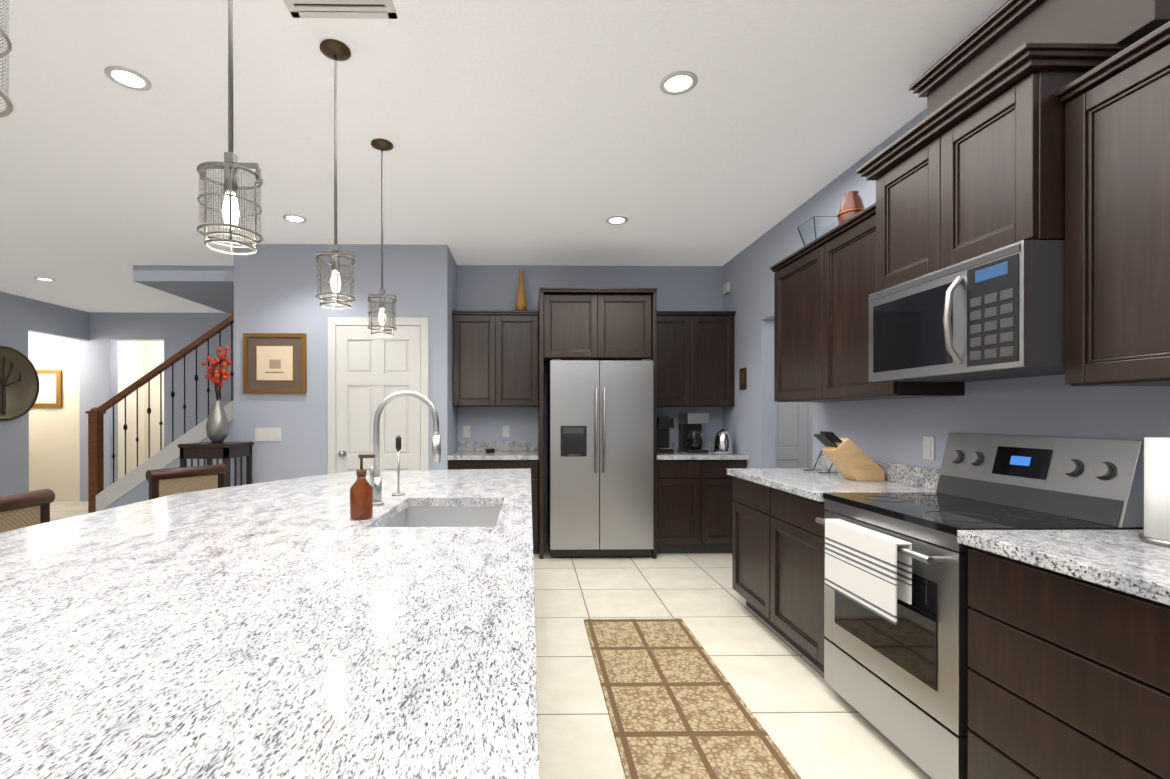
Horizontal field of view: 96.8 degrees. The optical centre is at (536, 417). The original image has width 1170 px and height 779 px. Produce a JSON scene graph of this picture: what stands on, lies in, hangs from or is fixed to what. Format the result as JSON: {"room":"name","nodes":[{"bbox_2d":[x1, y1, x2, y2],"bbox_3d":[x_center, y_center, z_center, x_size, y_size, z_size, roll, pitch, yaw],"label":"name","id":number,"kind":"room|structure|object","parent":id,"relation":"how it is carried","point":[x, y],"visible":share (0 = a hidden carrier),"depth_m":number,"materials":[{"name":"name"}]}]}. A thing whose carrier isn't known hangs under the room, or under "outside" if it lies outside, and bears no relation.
{"room":"kitchen","nodes":[
{"label":"kitchen","id":0,"kind":"room"},
{"bbox_2d":[384,504,499,523],"bbox_3d":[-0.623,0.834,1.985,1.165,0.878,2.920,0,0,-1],"label":"sink","id":1,"kind":"object","parent":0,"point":[411,513],"depth_m":2.28,"materials":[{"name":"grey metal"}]},
{"bbox_2d":[0,524,539,778],"bbox_3d":[-0.819,0.375,1.062,1.630,0.040,1.200,0,0,-1],"label":"island countertop","id":2,"kind":"structure","parent":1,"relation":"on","point":[361,651],"depth_m":0.78,"materials":[{"name":"white stone"}]},
{"bbox_2d":[24,496,531,527],"bbox_3d":[-0.831,0.373,1.961,1.630,0.040,0.600,0,0,-1],"label":"island countertop","id":3,"kind":"structure","parent":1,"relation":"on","point":[166,511],"depth_m":1.90,"materials":[{"name":"white stone"}]},
{"bbox_2d":[350,454,374,519],"bbox_3d":[-0.605,0.241,1.804,0.083,0.222,0.076,0,0,-1],"label":"soap dispenser","id":4,"kind":"object","parent":3,"relation":"on","point":[361,498],"visible":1,"depth_m":1.78,"materials":[{"name":"orange glass"}]},
{"bbox_2d":[369,390,440,505],"bbox_3d":[-0.526,0.121,2.058,0.288,0.461,0.110,0,0,-1],"label":"faucet","id":5,"kind":"object","parent":3,"relation":"on","point":[376,480],"visible":0.9,"depth_m":2.07,"materials":[{"name":"silver metal"}]},
{"bbox_2d":[172,468,531,503],"bbox_3d":[-0.843,0.370,2.891,1.630,0.040,1.260,0,0,-1],"label":"island countertop","id":6,"kind":"structure","parent":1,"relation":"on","point":[458,486],"depth_m":2.62,"materials":[{"name":"white stone"}]},
{"bbox_2d":[392,435,404,495],"bbox_3d":[-0.620,0.217,2.334,0.060,0.268,0.058,0,0,-1],"label":"dish brush","id":7,"kind":"object","parent":6,"relation":"on","point":[398,449],"visible":1,"depth_m":2.33,"materials":[{"name":"silver metal"}]},
{"bbox_2d":[50,501,931,778],"bbox_3d":[-2.302,1.320,3.185,11.400,0.100,13.800,0,0,-1],"label":"floor","id":8,"kind":"structure","parent":0,"point":[813,723],"depth_m":2.64,"materials":[{"name":"tile"}]},
{"bbox_2d":[0,489,54,532],"bbox_3d":[-2.005,0.798,2.107,0.455,0.949,0.460,0,0,-1],"label":"stool","id":9,"kind":"object","parent":8,"relation":"on","point":[23,509],"visible":0.1,"depth_m":2.21,"materials":[{"name":"brown wood"}]},
{"bbox_2d":[96,400,233,511],"bbox_3d":[-3.679,0.381,5.950,1.889,1.763,1.030,0,0,-1],"label":"stairs","id":10,"kind":"structure","parent":8,"relation":"on","point":[131,487],"depth_m":5.43,"materials":[{"name":"white paint"}]},
{"bbox_2d":[85,314,233,513],"bbox_3d":[-3.735,-0.084,5.513,2.005,2.696,0.120,0,0,-1],"label":"stair rail","id":11,"kind":"object","parent":10,"relation":"attached to","point":[95,451],"visible":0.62,"depth_m":5.49,"materials":[{"name":"brown wood"}]},
{"bbox_2d":[145,464,226,499],"bbox_3d":[-2.068,0.795,3.245,0.455,0.949,0.460,0,0,28],"label":"stool","id":12,"kind":"object","parent":8,"relation":"on","point":[166,482],"visible":0.25,"depth_m":3.29,"materials":[{"name":"beige fabric"}]},
{"bbox_2d":[178,442,253,486],"bbox_3d":[-2.687,0.742,4.368,0.400,1.050,0.400,0,0,-1],"label":"plant stand","id":13,"kind":"object","parent":8,"relation":"on","point":[208,452],"visible":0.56,"depth_m":4.19,"materials":[{"name":"brown wood"}]},
{"bbox_2d":[201,346,231,442],"bbox_3d":[-2.679,-0.188,4.377,0.294,0.808,0.251,0,0,-1],"label":"vase","id":14,"kind":"object","parent":13,"relation":"on","point":[217,426],"visible":1,"depth_m":4.32,"materials":[{"name":"grey metal"}]},
{"bbox_2d":[447,441,538,553],"bbox_3d":[-0.391,0.755,4.983,0.823,1.020,0.648,0,0,-1],"label":"base cabinet","id":15,"kind":"object","parent":8,"relation":"on","point":[505,455],"visible":0.31,"depth_m":4.69,"materials":[{"name":"white stone"}]},
{"bbox_2d":[486,448,494,452],"bbox_3d":[-0.446,0.324,5.027,0.090,0.040,0.090,0,0,-1],"label":"speaker","id":16,"kind":"object","parent":15,"relation":"on","point":[490,450],"visible":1,"depth_m":4.99},
{"bbox_2d":[538,287,656,558],"bbox_3d":[0.549,0.058,4.953,1.048,2.414,0.728,0,0,-1],"label":"cabinet","id":17,"kind":"object","parent":8,"relation":"on","point":[602,324],"visible":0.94,"depth_m":4.68,"materials":[{"name":"brown wood"}]},
{"bbox_2d":[547,359,652,556],"bbox_3d":[0.576,0.365,4.902,0.910,1.760,0.816,0,0,-1],"label":"fridge","id":18,"kind":"object","parent":8,"relation":"on","point":[599,458],"visible":1,"depth_m":4.56,"materials":[{"name":"grey metal"}]},
{"bbox_2d":[584,618,800,778],"bbox_3d":[0.619,1.267,2.028,0.610,0.010,2.410,0,0,-1],"label":"rug","id":19,"kind":"object","parent":8,"relation":"on","point":[677,707],"visible":0.89,"depth_m":2.23,"materials":[{"name":"beige fabric"}]},
{"bbox_2d":[656,441,748,552],"bbox_3d":[1.499,0.755,5.007,0.845,1.020,0.648,0,0,-1],"label":"base cabinet","id":20,"kind":"object","parent":8,"relation":"on","point":[694,502],"visible":0.6,"depth_m":4.72,"materials":[{"name":"brown wood"}]},
{"bbox_2d":[657,416,673,452],"bbox_3d":[1.239,0.168,5.079,0.150,0.351,0.300,0,0,-1],"label":"machine","id":21,"kind":"object","parent":20,"relation":"on","point":[665,424],"visible":0.81,"depth_m":4.97,"materials":[{"name":"black plastic"}]},
{"bbox_2d":[679,414,708,452],"bbox_3d":[1.544,0.154,5.082,0.200,0.379,0.300,0,0,-1],"label":"coffee machine","id":22,"kind":"object","parent":20,"relation":"on","point":[690,433],"visible":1,"depth_m":4.99,"materials":[{"name":"black plastic"}]},
{"bbox_2d":[714,429,732,453],"bbox_3d":[1.786,0.227,4.918,0.176,0.235,0.212,0,0,-1],"label":"kettle","id":23,"kind":"object","parent":20,"relation":"on","point":[723,442],"visible":1,"depth_m":4.87,"materials":[{"name":"silver metal"}]},
{"bbox_2d":[727,454,939,671],"bbox_3d":[1.625,0.760,2.963,0.648,1.020,1.124,0,0,-1],"label":"base cabinet","id":24,"kind":"object","parent":8,"relation":"on","point":[777,557],"visible":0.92,"depth_m":2.81,"materials":[{"name":"brown wood"}]},
{"bbox_2d":[804,450,837,472],"bbox_3d":[1.799,0.276,3.271,0.124,0.140,0.178,0,0,-1],"label":"cookbook stand","id":25,"kind":"object","parent":24,"relation":"on","point":[813,469],"visible":0.75,"depth_m":3.35,"materials":[{"name":"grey metal"}]},
{"bbox_2d":[814,431,884,480],"bbox_3d":[1.746,0.214,2.895,0.334,0.271,0.120,0,0,-1],"label":"knife block","id":26,"kind":"object","parent":24,"relation":"on","point":[849,458],"visible":1,"depth_m":2.84,"materials":[{"name":"brown wood"}]},
{"bbox_2d":[815,433,1143,778],"bbox_3d":[1.612,0.663,2.014,0.696,1.180,0.754,0,0,-1],"label":"range","id":27,"kind":"object","parent":8,"relation":"on","point":[902,685],"visible":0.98,"depth_m":1.84,"materials":[{"name":"grey metal"}]},
{"bbox_2d":[825,519,911,624],"bbox_3d":[1.276,0.580,2.015,0.060,0.285,0.430,0,0,-1],"label":"hanging towel","id":28,"kind":"object","parent":27,"relation":"hanging from","point":[869,569],"visible":1,"depth_m":1.95,"materials":[{"name":"fabric"}]},
{"bbox_2d":[968,549,1169,778],"bbox_3d":[1.662,0.835,1.311,0.618,0.878,0.637,0,0,-1],"label":"base cabinet","id":29,"kind":"object","parent":8,"relation":"on","point":[1069,652],"depth_m":1.33,"materials":[{"name":"brown wood"}]},
{"bbox_2d":[957,530,1169,609],"bbox_3d":[1.657,0.377,0.521,0.648,0.040,2.214,0,0,-1],"label":"countertop","id":30,"kind":"structure","parent":29,"relation":"on","point":[1117,560],"depth_m":1.36,"materials":[{"name":"white stone"}]},
{"bbox_2d":[1138,437,1169,546],"bbox_3d":[1.802,0.165,1.435,0.170,0.377,0.170,0,0,-1],"label":"paper towel holder","id":31,"kind":"object","parent":30,"relation":"on","point":[1156,490],"visible":1,"depth_m":1.44,"materials":[{"name":"white paper"}]},
{"bbox_2d":[0,0,1007,312],"bbox_3d":[-2.302,-1.600,3.177,11.400,0.100,13.800,0,0,-1],"label":"ceiling","id":32,"kind":"structure","parent":0,"point":[536,132],"depth_m":2.74,"materials":[{"name":"white paint"}]},
{"bbox_2d":[0,0,13,117],"bbox_3d":[-0.905,-1.002,0.772,0.178,1.083,0.176,0,0,-1],"label":"pendant light","id":33,"kind":"object","parent":32,"relation":"hanging from","point":[8,111],"visible":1,"depth_m":0.82,"materials":[{"name":"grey metal"}]},
{"bbox_2d":[35,277,54,280],"bbox_3d":[-5.537,-1.553,5.835,0.169,0.006,0.169,0,0,-40],"label":"recessed light","id":34,"kind":"object","parent":32,"relation":"in","point":[39,278],"depth_m":5.83,"materials":[{"name":"white"}]},
{"bbox_2d":[104,66,151,90],"bbox_3d":[-1.861,-1.544,2.363,0.169,0.006,0.169,0,0,-10],"label":"recessed light","id":35,"kind":"object","parent":32,"relation":"in","point":[125,77],"depth_m":2.36,"materials":[{"name":"white"}]},
{"bbox_2d":[197,0,262,254],"bbox_3d":[-0.837,-1.003,1.418,0.160,1.083,0.158,0,0,-1],"label":"pendant light","id":36,"kind":"object","parent":32,"relation":"hanging from","point":[230,165],"visible":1,"depth_m":1.41,"materials":[{"name":"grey metal"}]},
{"bbox_2d":[283,214,306,222],"bbox_3d":[-1.883,-1.548,4.043,0.169,0.006,0.169,0,0,-25],"label":"recessed light","id":37,"kind":"object","parent":32,"relation":"in","point":[289,217],"depth_m":4.04,"materials":[{"name":"white"}]},
{"bbox_2d":[315,39,354,309],"bbox_3d":[-0.843,-1.005,2.178,0.160,1.083,0.158,0,0,-1],"label":"pendant light","id":38,"kind":"object","parent":32,"relation":"hanging from","point":[335,50],"visible":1,"depth_m":2.17,"materials":[{"name":"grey metal"}]},
{"bbox_2d":[283,0,396,18],"bbox_3d":[-0.734,-1.542,1.798,0.400,0.007,0.400,0,0,-1],"label":"ceiling vent","id":39,"kind":"object","parent":32,"relation":"in","point":[372,9],"visible":1,"depth_m":1.95,"materials":[{"name":"white metal"}]},
{"bbox_2d":[368,139,396,336],"bbox_3d":[-0.873,-1.007,2.938,0.160,1.083,0.158,0,0,-1],"label":"pendant light","id":40,"kind":"object","parent":32,"relation":"hanging from","point":[381,145],"visible":1,"depth_m":2.93,"materials":[{"name":"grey metal"}]},
{"bbox_2d":[606,216,627,224],"bbox_3d":[0.637,-1.549,4.076,0.169,0.006,0.169,0,0,-40],"label":"recessed light","id":41,"kind":"object","parent":32,"relation":"in","point":[615,220],"depth_m":4.08,"materials":[{"name":"white"}]},
{"bbox_2d":[660,71,697,94],"bbox_3d":[0.659,-1.544,2.396,0.169,0.006,0.169,0,0,-40],"label":"recessed light","id":42,"kind":"object","parent":32,"relation":"in","point":[677,82],"depth_m":2.39,"materials":[{"name":"white"}]},
{"bbox_2d":[0,108,1169,539],"bbox_3d":[-2.297,-0.140,2.856,11.400,2.820,13.150,0,0,-1],"label":"wall","id":43,"kind":"structure","parent":0,"point":[98,358],"depth_m":4.67,"materials":[{"name":"grey paint"}]},
{"bbox_2d":[0,346,39,420],"bbox_3d":[-6.625,-0.419,6.444,0.036,0.940,0.940,0,0,-1],"label":"artwork","id":44,"kind":"object","parent":43,"relation":"attached to","point":[19,385],"visible":0.98,"depth_m":6.60,"materials":[{"name":"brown metal"}]},
{"bbox_2d":[32,370,61,407],"bbox_3d":[-7.306,-0.422,7.696,0.490,0.560,0.034,0,0,-1],"label":"framed picture","id":45,"kind":"object","parent":43,"relation":"attached to","point":[50,391],"visible":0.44,"depth_m":7.68,"materials":[{"name":"brown"}]},
{"bbox_2d":[255,428,280,440],"bbox_3d":[-2.402,0.155,4.644,0.223,0.108,0.010,0,0,-1],"label":"switch plate","id":46,"kind":"object","parent":43,"relation":"attached to","point":[267,434],"visible":1,"depth_m":4.64,"materials":[{"name":"white plastic"}]},
{"bbox_2d":[243,333,306,392],"bbox_3d":[-2.336,-0.481,4.633,0.550,0.535,0.030,0,0,-1],"label":"framed picture","id":47,"kind":"object","parent":43,"relation":"attached to","point":[274,362],"visible":1,"depth_m":4.62,"materials":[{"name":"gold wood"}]},
{"bbox_2d":[328,317,428,473],"bbox_3d":[-1.415,0.186,4.617,0.900,2.160,0.090,0,0,-1],"label":"door","id":48,"kind":"structure","parent":43,"relation":"attached to","point":[368,373],"depth_m":4.65,"materials":[{"name":"white wood"}]},
{"bbox_2d":[463,426,469,436],"bbox_3d":[-0.709,0.147,5.296,0.070,0.115,0.009,0,0,-1],"label":"electrical outlet","id":49,"kind":"object","parent":43,"relation":"attached to","point":[466,431],"depth_m":5.29,"materials":[{"name":"white plastic"}]},
{"bbox_2d":[452,310,537,406],"bbox_3d":[-0.392,-0.562,5.124,0.822,0.914,0.358,0,0,-1],"label":"upper cabinet","id":50,"kind":"object","parent":43,"relation":"attached to","point":[495,358],"visible":1,"depth_m":4.99,"materials":[{"name":"brown wood"}]},
{"bbox_2d":[515,271,526,310],"bbox_3d":[-0.147,-1.242,5.137,0.120,0.400,0.120,0,0,-1],"label":"vase","id":51,"kind":"object","parent":50,"relation":"on","point":[521,303],"visible":0.94,"depth_m":5.10,"materials":[{"name":"brown ceramic"}]},
{"bbox_2d":[502,426,508,436],"bbox_3d":[-0.309,0.147,5.302,0.070,0.115,0.009,0,0,-1],"label":"electrical outlet","id":52,"kind":"object","parent":43,"relation":"attached to","point":[505,429],"depth_m":5.30,"materials":[{"name":"white plastic"}]},
{"bbox_2d":[657,311,735,406],"bbox_3d":[1.497,-0.562,5.149,0.844,0.914,0.358,0,0,-1],"label":"upper cabinet","id":53,"kind":"object","parent":43,"relation":"attached to","point":[695,358],"visible":0.71,"depth_m":5.01,"materials":[{"name":"brown wood"}]},
{"bbox_2d":[723,282,729,294],"bbox_3d":[1.904,-1.285,5.173,0.033,0.100,0.120,0,0,-1],"label":"sensor","id":54,"kind":"object","parent":43,"relation":"attached to","point":[726,288],"visible":1,"depth_m":5.13,"materials":[{"name":"white plastic"}]},
{"bbox_2d":[739,368,746,389],"bbox_3d":[1.918,-0.354,4.806,0.014,0.200,0.140,0,0,-1],"label":"hanging ornament","id":55,"kind":"object","parent":43,"relation":"hanging from","point":[742,378],"visible":1,"depth_m":4.79,"materials":[{"name":"brown"}]},
{"bbox_2d":[775,401,812,467],"bbox_3d":[2.586,0.213,5.649,0.940,2.100,0.090,0,0,-1],"label":"door","id":56,"kind":"structure","parent":43,"relation":"attached to","point":[793,434],"depth_m":5.68,"materials":[{"name":"white wood"}]},
{"bbox_2d":[770,202,964,401],"bbox_3d":[1.771,-0.557,2.936,0.358,0.914,1.154,0,0,-1],"label":"upper cabinet","id":57,"kind":"object","parent":43,"relation":"attached to","point":[824,286],"visible":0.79,"depth_m":2.86,"materials":[{"name":"brown wood"}]},
{"bbox_2d":[797,216,838,245],"bbox_3d":[1.758,-1.110,3.202,0.190,0.190,0.190,0,0,-1],"label":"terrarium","id":58,"kind":"object","parent":57,"relation":"on","point":[813,228],"visible":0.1,"depth_m":3.13,"materials":[{"name":"white"}]},
{"bbox_2d":[837,191,864,224],"bbox_3d":[1.762,-1.132,2.892,0.144,0.235,0.144,0,0,-1],"label":"vase","id":59,"kind":"object","parent":57,"relation":"on","point":[852,205],"visible":0.62,"depth_m":2.85,"materials":[{"name":"brown ceramic"}]},
{"bbox_2d":[923,436,934,459],"bbox_3d":[1.950,0.154,2.573,0.009,0.115,0.070,0,0,-1],"label":"electrical outlet","id":60,"kind":"object","parent":43,"relation":"attached to","point":[928,448],"visible":1,"depth_m":2.57,"materials":[{"name":"white plastic"}]},
{"bbox_2d":[856,43,1131,291],"bbox_3d":[1.721,-0.848,1.984,0.482,0.581,0.820,0,0,-1],"label":"upper cabinet","id":61,"kind":"object","parent":43,"relation":"attached to","point":[976,168],"visible":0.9,"depth_m":1.80,"materials":[{"name":"brown wood"}]},
{"bbox_2d":[869,240,1064,381],"bbox_3d":[1.707,-0.356,1.984,0.506,0.394,0.736,0,0,-1],"label":"microwave","id":62,"kind":"object","parent":61,"relation":"attached to","point":[996,314],"visible":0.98,"depth_m":1.79,"materials":[{"name":"grey metal"}]},
{"bbox_2d":[908,0,1169,116],"bbox_3d":[1.832,-1.321,1.907,0.262,0.363,0.910,0,0,-1],"label":"crown molding","id":63,"kind":"structure","parent":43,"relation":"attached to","point":[1005,30],"depth_m":1.83,"materials":[{"name":"brown wood"}]},
{"bbox_2d":[1055,21,1169,385],"bbox_3d":[1.794,-0.552,1.132,0.358,0.914,0.956,0,0,-1],"label":"upper cabinet","id":64,"kind":"object","parent":43,"relation":"attached to","point":[1117,219],"visible":1,"depth_m":1.47,"materials":[{"name":"brown wood"}]}
]}

